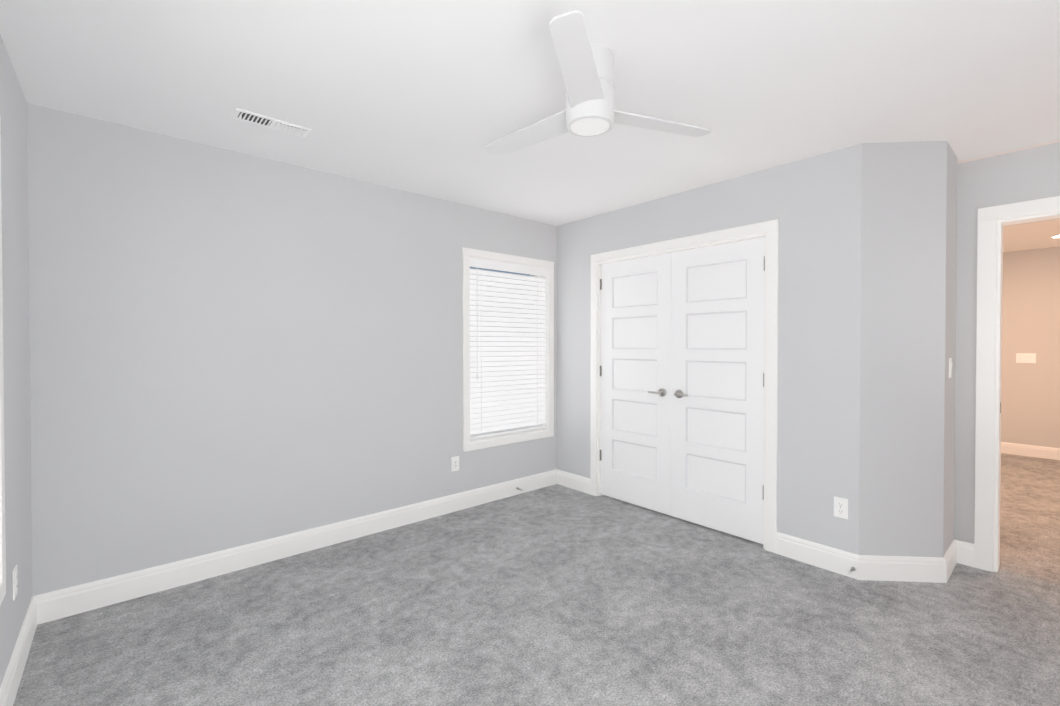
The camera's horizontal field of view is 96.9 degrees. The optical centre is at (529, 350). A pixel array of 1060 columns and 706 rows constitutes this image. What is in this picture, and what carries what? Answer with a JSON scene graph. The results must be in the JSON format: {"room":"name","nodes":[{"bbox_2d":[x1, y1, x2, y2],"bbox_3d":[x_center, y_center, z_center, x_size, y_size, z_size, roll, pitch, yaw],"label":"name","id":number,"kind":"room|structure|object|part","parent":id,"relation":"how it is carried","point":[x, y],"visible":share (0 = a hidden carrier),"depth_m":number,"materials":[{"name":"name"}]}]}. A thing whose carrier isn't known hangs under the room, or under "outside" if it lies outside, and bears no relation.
{"room":"empty bedroom","nodes":[
{"label":"empty bedroom","id":0,"kind":"room"},
{"bbox_2d":[0,34,31,686],"bbox_3d":[-1.122,0.087,0.694,0.140,2.440,4.141,-1,1,-41],"label":"wall","id":1,"kind":"structure","parent":0,"point":[16,332],"depth_m":1.89,"materials":[{"name":"grey paint"}]},
{"bbox_2d":[0,117,5,604],"bbox_3d":[-1.095,0.030,0.683,0.148,1.635,2.322,-1,1,-41],"label":"window","id":2,"kind":"structure","parent":1,"relation":"in","point":[2,537],"depth_m":1.58,"materials":[{"name":"white"}]},
{"bbox_2d":[13,565,17,599],"bbox_3d":[-2.016,0.910,1.841,0.008,0.114,0.070,-1,1,-41],"label":"outlet","id":3,"kind":"object","parent":1,"relation":"attached to","point":[15,581],"visible":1,"depth_m":1.83,"materials":[{"name":"white plastic"}]},
{"bbox_2d":[27,103,556,595],"bbox_3d":[-0.782,0.056,3.644,4.250,2.440,0.140,-1,1,-41],"label":"wall","id":4,"kind":"structure","parent":0,"point":[231,349],"depth_m":2.71,"materials":[{"name":"grey paint"}]},
{"bbox_2d":[451,456,458,471],"bbox_3d":[-0.591,0.901,3.721,0.070,0.114,0.008,-1,1,-41],"label":"outlet","id":5,"kind":"object","parent":4,"relation":"attached to","point":[455,463],"visible":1,"depth_m":3.72,"materials":[{"name":"white plastic"}]},
{"bbox_2d":[462,247,553,451],"bbox_3d":[-0.202,-0.006,4.134,1.000,1.635,0.153,-1,1,-41],"label":"window","id":6,"kind":"structure","parent":4,"relation":"in","point":[469,444],"depth_m":4.07,"materials":[{"name":"white wood"}]},
{"bbox_2d":[470,257,546,438],"bbox_3d":[-0.182,-0.016,4.110,0.870,1.481,0.074,-1,1,-41],"label":"window blind","id":7,"kind":"object","parent":6,"relation":"attached to","point":[507,353],"visible":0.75,"depth_m":4.09,"materials":[{"name":"white plastic"}]},
{"bbox_2d":[0,0,1059,251],"bbox_3d":[2.507,-1.198,3.008,8.670,0.080,7.740,-1,1,-41],"label":"ceiling","id":8,"kind":"structure","parent":0,"point":[432,98],"depth_m":2.01,"materials":[{"name":"white paint"}]},
{"bbox_2d":[232,108,311,137],"bbox_3d":[-1.305,-1.143,2.386,0.335,0.017,0.118,-1,1,-41],"label":"ceiling vent","id":9,"kind":"object","parent":8,"relation":"in","point":[266,122],"visible":1,"depth_m":2.38,"materials":[{"name":"white metal"}]},
{"bbox_2d":[486,10,710,155],"bbox_3d":[0.186,-1.014,1.954,1.017,0.265,0.913,-1,1,-41],"label":"ceiling fan","id":10,"kind":"object","parent":8,"relation":"hanging from","point":[587,68],"visible":1,"depth_m":1.78,"materials":[{"name":"white"}]},
{"bbox_3d":[0.012,-0.943,2.068,0.169,0.026,0.511,-1,1,-41],"label":"blade","id":11,"kind":"part","parent":10,"relation":"part of","materials":[{"name":"white"}]},
{"bbox_3d":[0.159,-0.938,1.568,0.468,0.026,0.367,-1,1,-41],"label":"blade","id":12,"kind":"part","parent":10,"relation":"part of","materials":[{"name":"white"}]},
{"bbox_3d":[0.519,-0.942,1.964,0.502,0.026,0.280,-1,1,-41],"label":"blade","id":13,"kind":"part","parent":10,"relation":"part of","materials":[{"name":"white"}]},
{"bbox_2d":[13,484,1059,705],"bbox_3d":[0.875,1.327,1.612,4.340,0.060,7.740,-1,1,-41],"label":"floor carpet","id":14,"kind":"object","parent":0,"point":[556,595],"depth_m":2.17,"materials":[{"name":"grey carpet"}]},
{"bbox_2d":[557,155,818,542],"bbox_3d":[1.027,0.056,3.662,0.120,2.440,2.211,-1,1,-41],"label":"wall","id":15,"kind":"structure","parent":0,"point":[786,195],"depth_m":3.04,"materials":[{"name":"grey paint"}]},
{"bbox_2d":[601,253,671,515],"bbox_3d":[0.833,0.259,3.810,0.094,1.995,0.686,-1,1,-41],"label":"closet door","id":16,"kind":"structure","parent":15,"relation":"in","point":[636,311],"depth_m":3.80,"materials":[{"name":"white wood"}]},
{"bbox_3d":[0.978,0.326,3.617,0.060,0.062,0.126,-1,1,-41],"label":"handle","id":17,"kind":"part","parent":16,"relation":"part of","materials":[{"name":"grey metal"}]},
{"bbox_2d":[590,219,778,552],"bbox_3d":[1.091,0.226,3.576,0.138,2.102,1.552,-1,1,-41],"label":"door frame","id":18,"kind":"structure","parent":15,"relation":"attached to","point":[768,231],"depth_m":3.03,"materials":[{"name":"white wood"}]},
{"bbox_2d":[600,279,601,459],"bbox_3d":[0.623,0.171,4.080,0.045,1.570,0.016,-1,1,-41],"label":"left closet door hinge","id":19,"kind":"object","parent":18,"relation":"attached to","point":[600,366],"visible":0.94,"depth_m":4.06,"materials":[{"name":"silver metal"}]},
{"bbox_2d":[671,237,764,543],"bbox_3d":[1.286,0.264,3.290,0.094,1.995,0.686,-1,1,-41],"label":"closet door","id":20,"kind":"structure","parent":15,"relation":"in","point":[717,394],"depth_m":3.28,"materials":[{"name":"white wood"}]},
{"bbox_3d":[1.115,0.328,3.461,0.060,0.062,0.126,-1,1,-41],"label":"handle","id":21,"kind":"part","parent":20,"relation":"part of","materials":[{"name":"grey metal"}]},
{"bbox_2d":[763,256,764,499],"bbox_3d":[1.527,0.182,3.043,0.045,1.570,0.016,-1,1,-41],"label":"right closet door hinge","id":22,"kind":"object","parent":15,"relation":"attached to","point":[763,378],"visible":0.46,"depth_m":3.03,"materials":[{"name":"silver metal"}]},
{"bbox_2d":[816,141,957,556],"bbox_3d":[2.142,0.065,2.816,0.690,2.440,0.530,-1,1,-41],"label":"wall","id":23,"kind":"structure","parent":0,"point":[887,244],"depth_m":2.62,"materials":[{"name":"grey paint"}]},
{"bbox_2d":[0,469,974,705],"bbox_3d":[0.487,1.225,2.109,4.130,0.134,3.861,-1,1,-41],"label":"baseboard","id":24,"kind":"structure","parent":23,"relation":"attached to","point":[60,604],"depth_m":2.68,"materials":[{"name":"white wood"}]},
{"bbox_2d":[834,497,847,518],"bbox_3d":[1.787,0.908,2.701,0.008,0.114,0.070,-1,1,-41],"label":"outlet","id":25,"kind":"object","parent":23,"relation":"attached to","point":[840,507],"visible":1,"depth_m":2.70,"materials":[{"name":"white plastic"}]},
{"bbox_2d":[949,358,952,377],"bbox_3d":[2.421,0.103,2.700,0.070,0.114,0.011,-1,1,-41],"label":"light switch","id":26,"kind":"object","parent":23,"relation":"attached to","point":[950,367],"visible":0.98,"depth_m":2.69,"materials":[{"name":"white plastic"}]},
{"bbox_2d":[954,142,1059,543],"bbox_3d":[2.226,0.057,3.519,0.120,2.440,4.001,-1,1,-41],"label":"wall","id":27,"kind":"structure","parent":0,"point":[1029,174],"depth_m":2.88,"materials":[{"name":"grey paint"}]},
{"bbox_2d":[974,196,1059,571],"bbox_3d":[3.000,0.231,2.451,0.156,2.114,0.966,-1,1,-41],"label":"door frame","id":28,"kind":"structure","parent":27,"relation":"attached to","point":[993,221],"depth_m":2.72,"materials":[{"name":"white wood"}]},
{"bbox_2d":[999,453,1059,583],"bbox_3d":[4.143,1.297,4.460,4.330,0.060,7.740,-1,1,-41],"label":"floor","id":29,"kind":"structure","parent":0,"point":[1029,516],"depth_m":3.60,"materials":[{"name":"brown carpet"}]},
{"bbox_2d":[1001,247,1059,447],"bbox_3d":[5.730,0.033,5.830,0.120,2.440,7.500,-1,1,-41],"label":"wall","id":30,"kind":"structure","parent":0,"point":[1030,403],"depth_m":5.53,"materials":[{"name":"beige paint"}]},
{"bbox_2d":[1016,353,1035,362],"bbox_3d":[5.875,0.096,5.564,0.011,0.114,0.162,-1,1,-41],"label":"light switch","id":31,"kind":"object","parent":30,"relation":"attached to","point":[1025,357],"visible":1,"depth_m":5.56,"materials":[{"name":"white plastic"}]},
{"bbox_2d":[1001,442,1059,459],"bbox_3d":[5.678,1.186,5.798,0.016,0.134,7.500,-1,1,-41],"label":"baseboard","id":32,"kind":"structure","parent":30,"relation":"attached to","point":[1031,451],"depth_m":5.53,"materials":[{"name":"white wood"}]}
]}

